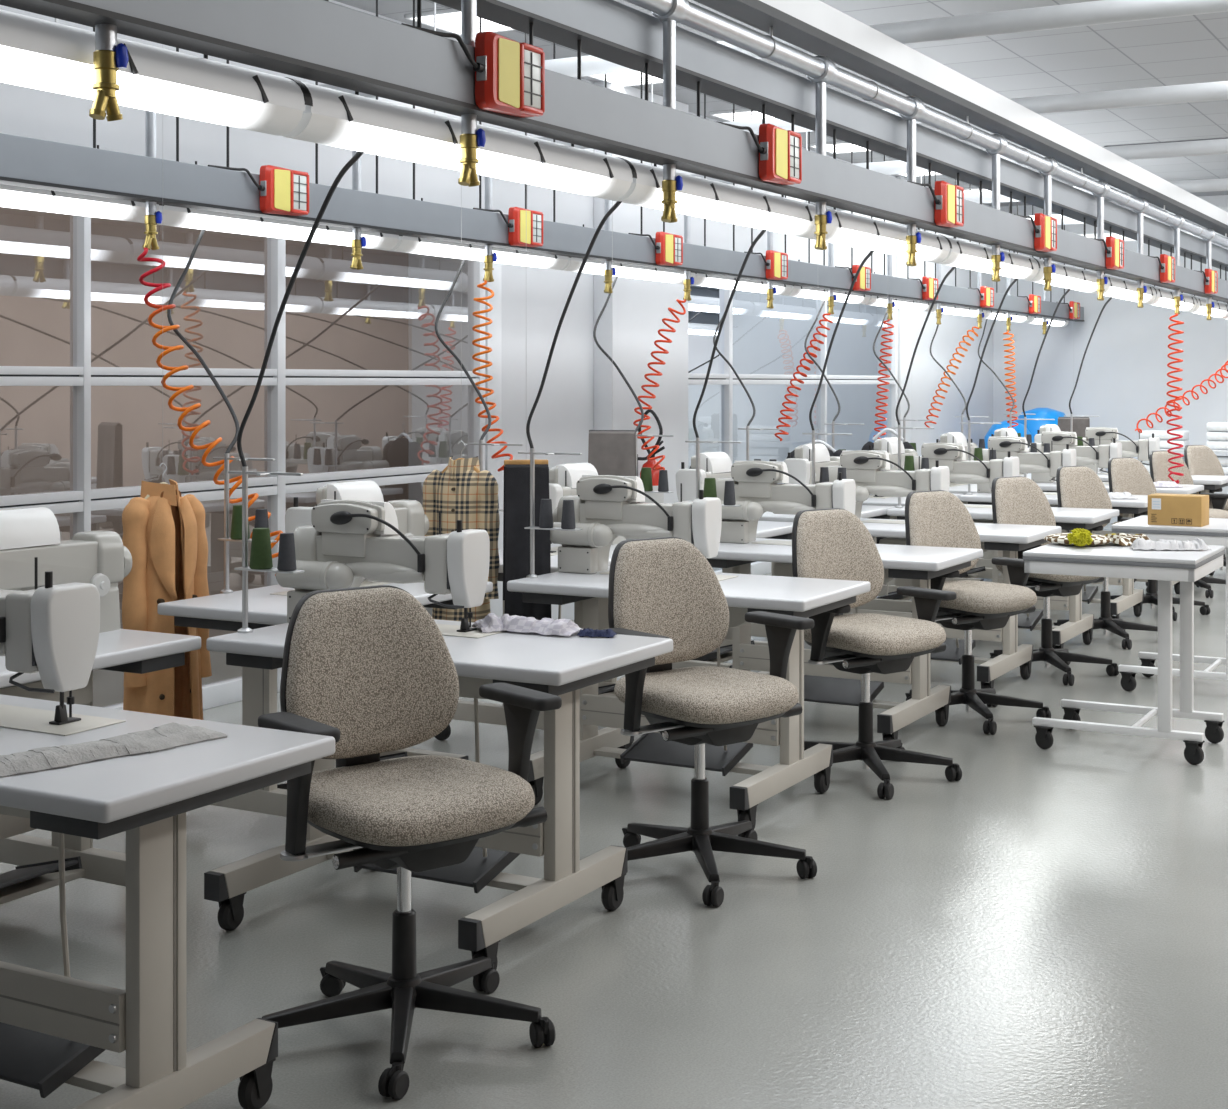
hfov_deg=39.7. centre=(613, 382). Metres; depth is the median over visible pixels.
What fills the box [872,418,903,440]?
hanger
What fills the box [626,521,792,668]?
table
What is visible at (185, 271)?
power cable
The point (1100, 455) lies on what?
sewing machine
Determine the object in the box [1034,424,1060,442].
sewing machine
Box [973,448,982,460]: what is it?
thread cone
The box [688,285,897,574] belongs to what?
window
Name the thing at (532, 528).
tray
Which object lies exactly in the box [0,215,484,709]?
window
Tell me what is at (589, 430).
hanger
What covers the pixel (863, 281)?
alarm box
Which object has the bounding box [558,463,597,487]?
hood
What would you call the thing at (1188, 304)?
diffuser
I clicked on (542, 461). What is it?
hanger
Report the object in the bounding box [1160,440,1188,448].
folded towel
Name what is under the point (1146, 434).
folded towel
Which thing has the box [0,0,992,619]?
wall
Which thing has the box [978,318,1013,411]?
power cable
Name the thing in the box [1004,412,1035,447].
stand
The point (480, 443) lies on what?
stand
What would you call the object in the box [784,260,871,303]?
tube light
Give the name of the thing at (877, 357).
power cable
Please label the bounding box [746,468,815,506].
gooseneck lamp
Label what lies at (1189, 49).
ceiling
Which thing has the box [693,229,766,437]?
power cable
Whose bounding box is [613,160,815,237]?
tube light
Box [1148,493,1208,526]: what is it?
cardboard box
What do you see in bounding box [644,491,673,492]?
tray
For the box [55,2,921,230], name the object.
pipe
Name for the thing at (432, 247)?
diffuser
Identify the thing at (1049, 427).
hood
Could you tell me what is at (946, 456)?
gooseneck lamp
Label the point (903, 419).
stand
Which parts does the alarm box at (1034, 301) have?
casing, label plate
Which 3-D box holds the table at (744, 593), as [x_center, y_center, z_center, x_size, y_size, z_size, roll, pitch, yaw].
[0.233,1.111,6.125,1.170,0.778,0.794,0,0,29]
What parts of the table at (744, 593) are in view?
leg, cross panel, pedal rail, pedal rod, leg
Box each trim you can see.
[485,263,500,617]
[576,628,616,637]
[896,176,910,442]
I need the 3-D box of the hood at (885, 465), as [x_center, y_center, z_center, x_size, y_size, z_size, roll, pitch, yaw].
[1.321,0.404,8.903,0.240,0.100,0.075,0,0,29]
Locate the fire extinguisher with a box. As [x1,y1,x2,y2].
[637,409,664,502]
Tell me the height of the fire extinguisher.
0.751 m
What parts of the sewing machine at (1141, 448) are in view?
control panel, plate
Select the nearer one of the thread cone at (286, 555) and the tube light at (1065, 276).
the thread cone at (286, 555)
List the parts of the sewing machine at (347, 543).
control panel, knee lever, plate, bed plate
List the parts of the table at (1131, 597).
leg, cross panel, pedal rail, leg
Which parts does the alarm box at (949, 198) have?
connector plate, casing, label plate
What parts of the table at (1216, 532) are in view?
leg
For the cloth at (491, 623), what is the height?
0.050 m
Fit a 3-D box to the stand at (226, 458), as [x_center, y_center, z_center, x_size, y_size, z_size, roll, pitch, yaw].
[-1.267,0.482,5.812,0.270,0.480,0.100,0,0,29]
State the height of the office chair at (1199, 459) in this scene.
1.000 m
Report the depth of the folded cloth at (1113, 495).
10.57 m
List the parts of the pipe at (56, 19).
suspension rod, suspension rod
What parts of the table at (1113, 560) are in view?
leg, leg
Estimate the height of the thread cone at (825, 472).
0.105 m
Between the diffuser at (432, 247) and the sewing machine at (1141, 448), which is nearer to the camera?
the diffuser at (432, 247)
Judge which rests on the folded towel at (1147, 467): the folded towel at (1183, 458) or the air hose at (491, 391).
the folded towel at (1183, 458)
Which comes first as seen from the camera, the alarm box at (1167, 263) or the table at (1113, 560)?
the table at (1113, 560)
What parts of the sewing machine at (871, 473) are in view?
control panel, bed plate, plate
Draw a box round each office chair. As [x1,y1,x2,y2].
[258,585,561,1099]
[602,537,816,906]
[792,508,961,799]
[905,490,1050,734]
[990,476,1118,685]
[1053,466,1157,648]
[1108,457,1209,620]
[1145,451,1227,597]
[1184,445,1227,569]
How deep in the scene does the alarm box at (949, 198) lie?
7.19 m
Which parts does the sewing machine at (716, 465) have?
plate, control panel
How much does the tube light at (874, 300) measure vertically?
0.264 m
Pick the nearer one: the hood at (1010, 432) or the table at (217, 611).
the table at (217, 611)
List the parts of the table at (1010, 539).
cross panel, pedal rail, leg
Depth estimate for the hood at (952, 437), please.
12.07 m
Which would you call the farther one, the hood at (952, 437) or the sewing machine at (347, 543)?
the hood at (952, 437)
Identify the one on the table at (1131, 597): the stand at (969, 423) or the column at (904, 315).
the stand at (969, 423)
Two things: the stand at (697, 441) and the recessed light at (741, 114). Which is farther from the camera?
the recessed light at (741, 114)
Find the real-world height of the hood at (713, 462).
0.100 m
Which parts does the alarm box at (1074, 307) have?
casing, label plate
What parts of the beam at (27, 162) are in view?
suspension rod, suspension rod, suspension rod, suspension rod, suspension rod, suspension rod, suspension rod, suspension rod, suspension rod, suspension rod, suspension rod, suspension rod, suspension rod, suspension rod, suspension rod, suspension rod, suspension rod, suspension rod, suspension rod, suspension rod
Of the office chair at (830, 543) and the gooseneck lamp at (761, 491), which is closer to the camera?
the office chair at (830, 543)
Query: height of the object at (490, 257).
0.628 m
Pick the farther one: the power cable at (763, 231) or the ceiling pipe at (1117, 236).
the ceiling pipe at (1117, 236)
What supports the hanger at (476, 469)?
hanging from the ceiling
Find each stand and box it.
[213,453,276,593]
[228,466,304,632]
[468,440,522,510]
[518,448,581,577]
[636,432,673,492]
[685,438,740,506]
[738,426,781,460]
[802,430,851,483]
[824,421,864,448]
[889,425,934,507]
[896,417,932,441]
[954,414,988,433]
[960,420,1000,494]
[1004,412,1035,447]
[1017,417,1054,476]
[1064,414,1098,445]
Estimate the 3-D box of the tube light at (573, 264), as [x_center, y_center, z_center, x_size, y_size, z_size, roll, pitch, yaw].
[0.084,-0.733,9.718,0.135,0.264,1.513,0,0,29]
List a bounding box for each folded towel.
[1140,430,1188,439]
[1142,455,1184,463]
[1143,464,1149,472]
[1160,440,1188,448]
[1207,422,1227,431]
[1207,431,1227,440]
[1207,441,1227,449]
[1217,456,1227,465]
[1222,466,1227,474]
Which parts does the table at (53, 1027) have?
cross panel, pedal rod, pedal rail, linen strip, leg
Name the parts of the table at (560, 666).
leg, pedal rail, pedal rod, cross panel, leg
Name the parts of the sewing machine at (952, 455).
control panel, bed plate, plate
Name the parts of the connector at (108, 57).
valve handle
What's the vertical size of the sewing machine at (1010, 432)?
0.371 m
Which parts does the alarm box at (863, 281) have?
casing, label plate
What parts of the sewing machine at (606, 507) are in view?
control panel, bed plate, plate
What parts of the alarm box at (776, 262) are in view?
connector plate, casing, label plate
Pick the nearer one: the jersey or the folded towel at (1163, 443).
the jersey
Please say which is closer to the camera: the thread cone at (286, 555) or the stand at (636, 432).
the thread cone at (286, 555)
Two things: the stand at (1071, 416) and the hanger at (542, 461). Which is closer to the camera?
the hanger at (542, 461)
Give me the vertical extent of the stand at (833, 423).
0.480 m
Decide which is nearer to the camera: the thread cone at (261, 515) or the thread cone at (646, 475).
the thread cone at (261, 515)
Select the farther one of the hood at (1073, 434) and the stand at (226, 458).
the hood at (1073, 434)
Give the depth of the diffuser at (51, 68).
3.36 m
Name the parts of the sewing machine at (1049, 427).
plate, control panel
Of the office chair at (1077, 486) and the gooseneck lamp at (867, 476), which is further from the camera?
the office chair at (1077, 486)
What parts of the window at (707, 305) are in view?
pane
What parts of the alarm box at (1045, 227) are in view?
connector plate, casing, label plate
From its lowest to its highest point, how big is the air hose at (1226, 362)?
0.904 m
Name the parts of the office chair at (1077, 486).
leg, backrest, leg, leg, leg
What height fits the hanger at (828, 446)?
2.383 m
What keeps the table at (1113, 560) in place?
on the floor
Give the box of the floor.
[0,523,1227,1108]
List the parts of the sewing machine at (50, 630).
knee lever, bed plate, plate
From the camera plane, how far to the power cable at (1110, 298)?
12.30 m
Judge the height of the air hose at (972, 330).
0.912 m
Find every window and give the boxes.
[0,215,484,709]
[409,253,876,504]
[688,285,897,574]
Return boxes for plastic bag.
[984,420,1033,448]
[1015,408,1065,436]
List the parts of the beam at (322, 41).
suspension rod, suspension rod, suspension rod, suspension rod, suspension rod, suspension rod, suspension rod, suspension rod, suspension rod, suspension rod, suspension rod, suspension rod, suspension rod, suspension rod, suspension rod, suspension rod, suspension rod, suspension rod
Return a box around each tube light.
[0,9,312,135]
[0,145,163,222]
[157,161,402,249]
[282,82,636,199]
[388,198,570,269]
[560,224,696,283]
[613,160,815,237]
[691,273,793,294]
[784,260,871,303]
[809,208,951,262]
[863,272,931,311]
[927,304,986,316]
[938,236,1039,279]
[984,310,1030,322]
[1026,257,1096,292]
[1026,316,1068,326]
[1093,273,1156,303]
[1145,285,1197,311]
[1189,295,1227,317]
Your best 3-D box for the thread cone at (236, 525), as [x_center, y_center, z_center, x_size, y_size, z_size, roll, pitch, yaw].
[-1.280,0.476,5.819,0.066,0.115,0.066,0,0,29]
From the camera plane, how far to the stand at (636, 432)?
8.38 m
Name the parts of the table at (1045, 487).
pedal rail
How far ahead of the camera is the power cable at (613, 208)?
5.81 m
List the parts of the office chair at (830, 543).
armrest, leg, backrest, leg, seat, leg, leg, leg, armrest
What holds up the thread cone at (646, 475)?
in the stand at (636, 432)
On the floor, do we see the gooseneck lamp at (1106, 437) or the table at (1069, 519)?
the table at (1069, 519)
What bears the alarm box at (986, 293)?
attached to the beam at (27, 162)
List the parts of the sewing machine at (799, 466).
plate, control panel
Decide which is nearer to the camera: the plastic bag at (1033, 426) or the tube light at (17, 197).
the tube light at (17, 197)
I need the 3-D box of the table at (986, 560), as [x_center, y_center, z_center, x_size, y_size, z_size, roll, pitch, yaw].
[2.975,1.111,13.157,0.794,0.778,1.050,0,0,29]
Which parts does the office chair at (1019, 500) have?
leg, armrest, backrest, leg, seat, leg, leg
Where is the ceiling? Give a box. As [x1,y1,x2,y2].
[334,0,1227,206]
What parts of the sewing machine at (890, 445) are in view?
bed plate, control panel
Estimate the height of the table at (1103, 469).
0.778 m
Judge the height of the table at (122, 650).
0.778 m
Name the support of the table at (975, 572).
on the floor
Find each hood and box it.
[0,507,60,549]
[321,499,397,534]
[327,480,383,501]
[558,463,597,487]
[582,475,644,501]
[700,452,731,472]
[734,460,788,482]
[803,444,829,461]
[842,450,889,469]
[881,437,904,453]
[923,443,965,459]
[947,432,966,445]
[989,437,1027,451]
[1001,428,1017,436]
[1042,431,1076,444]
[1046,424,1060,431]
[1086,427,1118,439]
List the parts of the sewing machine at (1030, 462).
control panel, plate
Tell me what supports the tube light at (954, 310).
hanging from the beam at (27, 162)
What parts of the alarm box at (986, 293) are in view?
casing, label plate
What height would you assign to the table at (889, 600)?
0.778 m
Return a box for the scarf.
[1106,533,1149,545]
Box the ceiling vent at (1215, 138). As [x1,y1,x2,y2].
[1104,138,1227,146]
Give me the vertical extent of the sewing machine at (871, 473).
0.371 m
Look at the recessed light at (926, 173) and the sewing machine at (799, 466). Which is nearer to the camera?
the sewing machine at (799, 466)
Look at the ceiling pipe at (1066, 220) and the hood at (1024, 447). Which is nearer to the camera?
the hood at (1024, 447)
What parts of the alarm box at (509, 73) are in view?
connector plate, label plate, casing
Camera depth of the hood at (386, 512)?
5.06 m
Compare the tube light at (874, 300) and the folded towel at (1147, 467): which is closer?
the tube light at (874, 300)
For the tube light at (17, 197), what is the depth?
6.01 m
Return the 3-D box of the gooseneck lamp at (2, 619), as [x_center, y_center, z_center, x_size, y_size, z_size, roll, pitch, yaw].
[-1.437,0.463,3.650,0.331,0.168,0.037,0,0,26]
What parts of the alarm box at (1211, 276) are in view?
casing, label plate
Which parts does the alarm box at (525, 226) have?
connector plate, label plate, casing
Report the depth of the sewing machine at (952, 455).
9.90 m
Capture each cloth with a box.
[471,613,582,635]
[588,431,635,475]
[1058,418,1089,437]
[1108,492,1137,498]
[1153,481,1182,486]
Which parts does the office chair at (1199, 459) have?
backrest, seat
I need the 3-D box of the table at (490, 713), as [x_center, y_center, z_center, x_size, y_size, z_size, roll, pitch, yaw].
[-0.272,1.111,7.296,0.794,0.778,1.050,0,0,29]
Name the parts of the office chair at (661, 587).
armrest, leg, leg, backrest, seat, leg, leg, leg, armrest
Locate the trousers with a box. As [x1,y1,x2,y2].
[503,464,550,619]
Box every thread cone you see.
[230,505,249,539]
[249,528,272,569]
[254,509,268,527]
[277,533,296,570]
[539,499,552,527]
[561,500,575,528]
[641,467,652,490]
[658,470,668,491]
[703,478,716,497]
[723,481,735,504]
[819,467,828,482]
[837,467,846,479]
[904,455,914,470]
[921,458,928,468]
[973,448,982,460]
[979,439,984,448]
[989,450,996,460]
[1027,434,1031,446]
[1030,443,1036,451]
[1043,443,1049,452]
[1075,436,1082,445]
[1088,438,1094,445]
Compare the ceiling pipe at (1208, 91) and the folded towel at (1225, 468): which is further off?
the folded towel at (1225, 468)
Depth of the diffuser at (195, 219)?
6.93 m
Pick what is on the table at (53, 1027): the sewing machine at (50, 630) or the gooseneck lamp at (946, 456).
the sewing machine at (50, 630)
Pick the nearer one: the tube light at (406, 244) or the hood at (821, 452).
the tube light at (406, 244)
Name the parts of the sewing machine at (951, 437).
control panel, bed plate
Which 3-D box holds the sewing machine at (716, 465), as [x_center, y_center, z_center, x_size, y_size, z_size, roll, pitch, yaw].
[0.493,0.536,8.697,0.229,0.371,0.743,0,0,29]
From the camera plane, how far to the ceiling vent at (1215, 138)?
13.74 m
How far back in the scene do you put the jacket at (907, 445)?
11.44 m
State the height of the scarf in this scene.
0.047 m
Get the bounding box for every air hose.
[137,248,282,575]
[472,280,512,471]
[633,299,685,469]
[774,313,832,440]
[873,319,893,438]
[924,326,979,427]
[1003,330,1017,428]
[1135,361,1227,432]
[1166,313,1183,483]
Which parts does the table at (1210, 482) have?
cross panel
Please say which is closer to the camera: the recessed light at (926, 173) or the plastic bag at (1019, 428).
the recessed light at (926, 173)
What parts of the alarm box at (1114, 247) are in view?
connector plate, casing, label plate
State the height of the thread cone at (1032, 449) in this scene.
0.105 m
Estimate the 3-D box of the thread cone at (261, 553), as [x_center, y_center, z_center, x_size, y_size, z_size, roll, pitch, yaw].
[-1.016,0.476,4.896,0.066,0.115,0.066,0,0,29]
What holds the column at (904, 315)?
attached to the wall at (533, 299)
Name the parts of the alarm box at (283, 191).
connector plate, label plate, casing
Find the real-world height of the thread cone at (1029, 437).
0.105 m
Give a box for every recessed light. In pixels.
[404,8,514,35]
[588,71,662,86]
[709,109,773,121]
[810,141,870,153]
[898,172,941,176]
[964,187,988,192]
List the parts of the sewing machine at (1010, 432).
control panel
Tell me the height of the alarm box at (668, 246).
0.188 m
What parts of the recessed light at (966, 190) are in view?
frame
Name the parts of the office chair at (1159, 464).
backrest, leg, leg, seat, armrest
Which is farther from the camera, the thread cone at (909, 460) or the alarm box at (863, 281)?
the alarm box at (863, 281)
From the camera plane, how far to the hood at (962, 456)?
9.96 m
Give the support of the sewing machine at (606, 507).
on the table at (744, 593)
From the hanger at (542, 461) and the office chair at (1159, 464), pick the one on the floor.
the office chair at (1159, 464)
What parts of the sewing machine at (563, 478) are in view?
bed plate, plate, control panel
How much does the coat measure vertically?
0.649 m
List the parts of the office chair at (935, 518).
leg, armrest, backrest, leg, seat, leg, leg, leg, armrest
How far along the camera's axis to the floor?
4.63 m
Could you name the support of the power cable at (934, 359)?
on the stand at (961, 416)
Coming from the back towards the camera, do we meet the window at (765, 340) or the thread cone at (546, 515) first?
the window at (765, 340)
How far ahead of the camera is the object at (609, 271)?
9.22 m
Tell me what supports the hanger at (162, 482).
hanging from the ceiling
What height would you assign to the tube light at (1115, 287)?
0.264 m
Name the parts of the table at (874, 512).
leg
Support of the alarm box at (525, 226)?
attached to the beam at (27, 162)
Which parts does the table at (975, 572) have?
pedal rail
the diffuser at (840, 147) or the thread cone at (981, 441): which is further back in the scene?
the diffuser at (840, 147)
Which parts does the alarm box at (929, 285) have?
casing, label plate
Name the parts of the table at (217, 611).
leg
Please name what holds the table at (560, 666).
on the floor
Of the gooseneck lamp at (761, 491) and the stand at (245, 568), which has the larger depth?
the gooseneck lamp at (761, 491)
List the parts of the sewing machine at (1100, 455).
control panel, plate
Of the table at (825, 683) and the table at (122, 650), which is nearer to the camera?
the table at (122, 650)
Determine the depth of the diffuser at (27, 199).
6.02 m
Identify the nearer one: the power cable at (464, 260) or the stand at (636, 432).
the power cable at (464, 260)
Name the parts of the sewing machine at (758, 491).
control panel, bed plate, plate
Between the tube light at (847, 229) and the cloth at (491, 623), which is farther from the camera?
the tube light at (847, 229)
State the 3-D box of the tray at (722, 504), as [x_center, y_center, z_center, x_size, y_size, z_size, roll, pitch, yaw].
[0.449,0.506,7.479,0.220,0.068,0.050,0,0,29]
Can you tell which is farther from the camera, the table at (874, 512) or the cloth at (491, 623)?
the table at (874, 512)
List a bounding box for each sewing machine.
[0,507,131,632]
[0,557,125,735]
[271,480,428,595]
[276,499,505,637]
[549,463,625,555]
[550,475,737,580]
[676,452,731,501]
[716,460,855,544]
[784,444,840,483]
[819,450,949,523]
[868,437,917,497]
[902,443,1019,507]
[936,432,977,486]
[971,436,1075,494]
[991,428,1027,474]
[1028,431,1121,483]
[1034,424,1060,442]
[1073,427,1159,475]
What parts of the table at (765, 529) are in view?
pedal rail, leg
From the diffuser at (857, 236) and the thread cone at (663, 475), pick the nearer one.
the diffuser at (857, 236)
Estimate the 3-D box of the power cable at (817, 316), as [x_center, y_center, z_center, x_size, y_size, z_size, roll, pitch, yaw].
[1.395,-0.180,11.551,0.194,0.864,1.597,0,0,3]
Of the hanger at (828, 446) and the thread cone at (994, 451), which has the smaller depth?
the hanger at (828, 446)
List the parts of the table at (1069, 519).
pedal rail, cross panel, leg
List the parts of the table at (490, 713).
pedal rod, pedal rail, leg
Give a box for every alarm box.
[208,165,308,215]
[401,23,544,117]
[473,207,542,246]
[628,232,682,265]
[716,121,801,184]
[744,250,787,279]
[835,265,870,290]
[908,181,963,227]
[908,276,937,299]
[968,286,993,307]
[1014,213,1056,251]
[1018,294,1040,313]
[1061,301,1079,318]
[1091,236,1123,269]
[1149,254,1174,282]
[1194,269,1217,293]
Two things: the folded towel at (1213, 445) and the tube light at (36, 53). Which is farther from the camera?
the folded towel at (1213, 445)
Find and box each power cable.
[167,229,239,452]
[237,151,363,466]
[435,259,490,439]
[526,201,621,447]
[593,276,643,431]
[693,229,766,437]
[713,293,755,425]
[804,300,839,420]
[809,250,873,429]
[873,310,909,416]
[895,266,955,424]
[930,313,966,413]
[966,278,1017,419]
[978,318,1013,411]
[1022,289,1070,416]
[1069,297,1112,413]
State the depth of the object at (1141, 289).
10.99 m
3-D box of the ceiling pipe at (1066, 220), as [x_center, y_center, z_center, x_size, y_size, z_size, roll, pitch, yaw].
[5.839,-1.420,13.685,7.850,0.090,0.090,0,0,29]
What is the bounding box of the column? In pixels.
[594,81,687,502]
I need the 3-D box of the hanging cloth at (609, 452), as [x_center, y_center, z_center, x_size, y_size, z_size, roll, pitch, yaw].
[-0.008,0.440,7.941,0.235,0.432,0.070,0,0,9]
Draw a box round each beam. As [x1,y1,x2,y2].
[0,0,1083,321]
[0,0,1227,302]
[694,0,1227,236]
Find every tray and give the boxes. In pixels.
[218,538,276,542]
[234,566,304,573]
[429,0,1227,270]
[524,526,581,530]
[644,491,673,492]
[722,504,740,506]
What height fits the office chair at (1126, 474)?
1.000 m
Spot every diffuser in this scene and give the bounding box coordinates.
[0,45,302,135]
[0,189,157,222]
[157,210,397,249]
[388,239,567,269]
[415,12,508,32]
[560,260,693,283]
[718,111,773,120]
[784,288,869,303]
[809,225,948,262]
[826,143,865,151]
[863,298,930,311]
[903,172,938,175]
[938,252,1037,279]
[964,189,988,192]
[1026,271,1096,292]
[1093,285,1155,303]
[1145,296,1195,311]
[1189,305,1227,317]
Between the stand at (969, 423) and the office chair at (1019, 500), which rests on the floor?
the office chair at (1019, 500)
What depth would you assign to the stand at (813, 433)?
8.69 m
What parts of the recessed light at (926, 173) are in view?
frame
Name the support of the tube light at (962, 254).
hanging from the beam at (322, 41)
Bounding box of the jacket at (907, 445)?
[861,441,913,543]
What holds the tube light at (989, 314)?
hanging from the beam at (27, 162)
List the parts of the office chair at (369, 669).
armrest, leg, leg, backrest, leg, seat, leg, leg, armrest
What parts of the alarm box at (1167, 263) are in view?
casing, label plate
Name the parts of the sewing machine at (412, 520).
plate, bed plate, control panel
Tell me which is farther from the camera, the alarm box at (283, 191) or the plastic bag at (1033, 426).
the plastic bag at (1033, 426)
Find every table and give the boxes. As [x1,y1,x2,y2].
[0,629,200,904]
[0,694,334,1108]
[157,581,492,816]
[204,619,672,976]
[435,543,616,739]
[507,566,870,829]
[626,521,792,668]
[706,538,982,740]
[751,505,894,636]
[843,518,1060,688]
[858,493,962,612]
[879,484,991,596]
[887,504,1118,648]
[959,492,1147,618]
[976,473,1055,567]
[1023,542,1224,764]
[1029,468,1105,532]
[1035,481,1203,593]
[1092,473,1227,575]
[1112,515,1227,690]
[1122,449,1227,475]
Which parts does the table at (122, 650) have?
cross panel, pedal rail, leg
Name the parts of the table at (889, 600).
pedal rail, leg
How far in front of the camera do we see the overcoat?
5.72 m
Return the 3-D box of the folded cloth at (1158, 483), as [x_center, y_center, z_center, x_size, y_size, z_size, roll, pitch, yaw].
[3.767,0.701,11.809,0.332,0.041,0.184,0,0,8]
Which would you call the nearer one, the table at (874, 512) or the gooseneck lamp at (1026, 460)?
the table at (874, 512)
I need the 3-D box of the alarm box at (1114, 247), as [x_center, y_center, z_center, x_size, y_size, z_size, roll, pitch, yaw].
[2.875,-0.762,9.897,0.063,0.188,0.506,0,0,33]
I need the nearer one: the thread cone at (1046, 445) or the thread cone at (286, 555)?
the thread cone at (286, 555)
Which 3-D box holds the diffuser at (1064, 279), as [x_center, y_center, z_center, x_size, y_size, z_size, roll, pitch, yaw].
[2.567,-0.572,9.707,0.125,0.052,1.480,0,0,29]
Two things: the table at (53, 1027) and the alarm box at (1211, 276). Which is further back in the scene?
the alarm box at (1211, 276)
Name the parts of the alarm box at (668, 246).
connector plate, label plate, casing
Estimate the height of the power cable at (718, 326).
0.864 m
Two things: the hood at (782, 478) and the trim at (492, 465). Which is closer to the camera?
the hood at (782, 478)
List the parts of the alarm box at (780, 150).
connector plate, casing, label plate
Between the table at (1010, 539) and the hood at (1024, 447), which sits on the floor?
the table at (1010, 539)
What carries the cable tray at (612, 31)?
on the beam at (322, 41)
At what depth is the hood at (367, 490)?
6.03 m
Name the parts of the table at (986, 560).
leg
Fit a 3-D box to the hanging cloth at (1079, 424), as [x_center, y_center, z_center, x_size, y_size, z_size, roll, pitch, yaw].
[4.085,0.564,15.104,0.294,0.512,0.080,0,0,19]
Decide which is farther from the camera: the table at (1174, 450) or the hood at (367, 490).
the table at (1174, 450)
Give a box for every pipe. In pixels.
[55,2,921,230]
[318,0,1227,97]
[536,81,1227,148]
[624,0,1227,247]
[688,139,1227,184]
[805,178,1227,210]
[891,206,1227,230]
[959,230,1224,246]
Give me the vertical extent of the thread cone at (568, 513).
0.105 m
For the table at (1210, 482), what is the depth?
12.90 m
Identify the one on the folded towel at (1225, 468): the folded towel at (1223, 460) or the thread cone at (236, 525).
the folded towel at (1223, 460)
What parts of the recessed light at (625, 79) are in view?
frame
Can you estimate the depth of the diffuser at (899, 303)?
13.67 m
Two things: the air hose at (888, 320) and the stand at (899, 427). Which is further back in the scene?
the air hose at (888, 320)
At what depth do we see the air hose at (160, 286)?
6.11 m
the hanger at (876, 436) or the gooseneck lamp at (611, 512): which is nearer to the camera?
the gooseneck lamp at (611, 512)
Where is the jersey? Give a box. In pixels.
[1131,537,1211,550]
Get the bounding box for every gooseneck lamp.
[0,617,5,642]
[330,511,424,572]
[593,484,672,530]
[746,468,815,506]
[854,456,915,489]
[934,448,989,477]
[999,441,1049,467]
[1052,436,1098,459]
[1095,431,1138,452]
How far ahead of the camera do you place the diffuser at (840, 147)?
14.05 m
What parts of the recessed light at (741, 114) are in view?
frame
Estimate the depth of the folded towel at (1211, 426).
16.24 m
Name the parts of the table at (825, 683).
leg, cross panel, pedal rail, leg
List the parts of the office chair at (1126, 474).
leg, backrest, leg, leg, leg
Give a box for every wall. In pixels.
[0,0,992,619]
[877,195,1227,522]
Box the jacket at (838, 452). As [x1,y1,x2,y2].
[784,448,841,483]
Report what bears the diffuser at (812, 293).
attached to the tube light at (797, 291)
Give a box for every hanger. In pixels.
[144,463,167,499]
[441,441,479,472]
[504,459,547,465]
[589,430,635,433]
[809,429,835,451]
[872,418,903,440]
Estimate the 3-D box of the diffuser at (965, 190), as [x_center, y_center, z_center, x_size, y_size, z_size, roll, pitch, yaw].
[3.741,-1.944,17.191,0.504,0.012,0.504,0,0,29]
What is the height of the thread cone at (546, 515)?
0.105 m
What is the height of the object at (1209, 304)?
0.628 m
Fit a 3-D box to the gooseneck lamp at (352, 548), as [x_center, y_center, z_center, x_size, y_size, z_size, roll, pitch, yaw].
[-0.700,0.463,4.980,0.331,0.168,0.037,0,0,26]
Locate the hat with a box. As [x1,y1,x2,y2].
[1044,528,1111,545]
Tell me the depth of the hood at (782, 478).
7.66 m
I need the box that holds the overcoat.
[122,479,211,719]

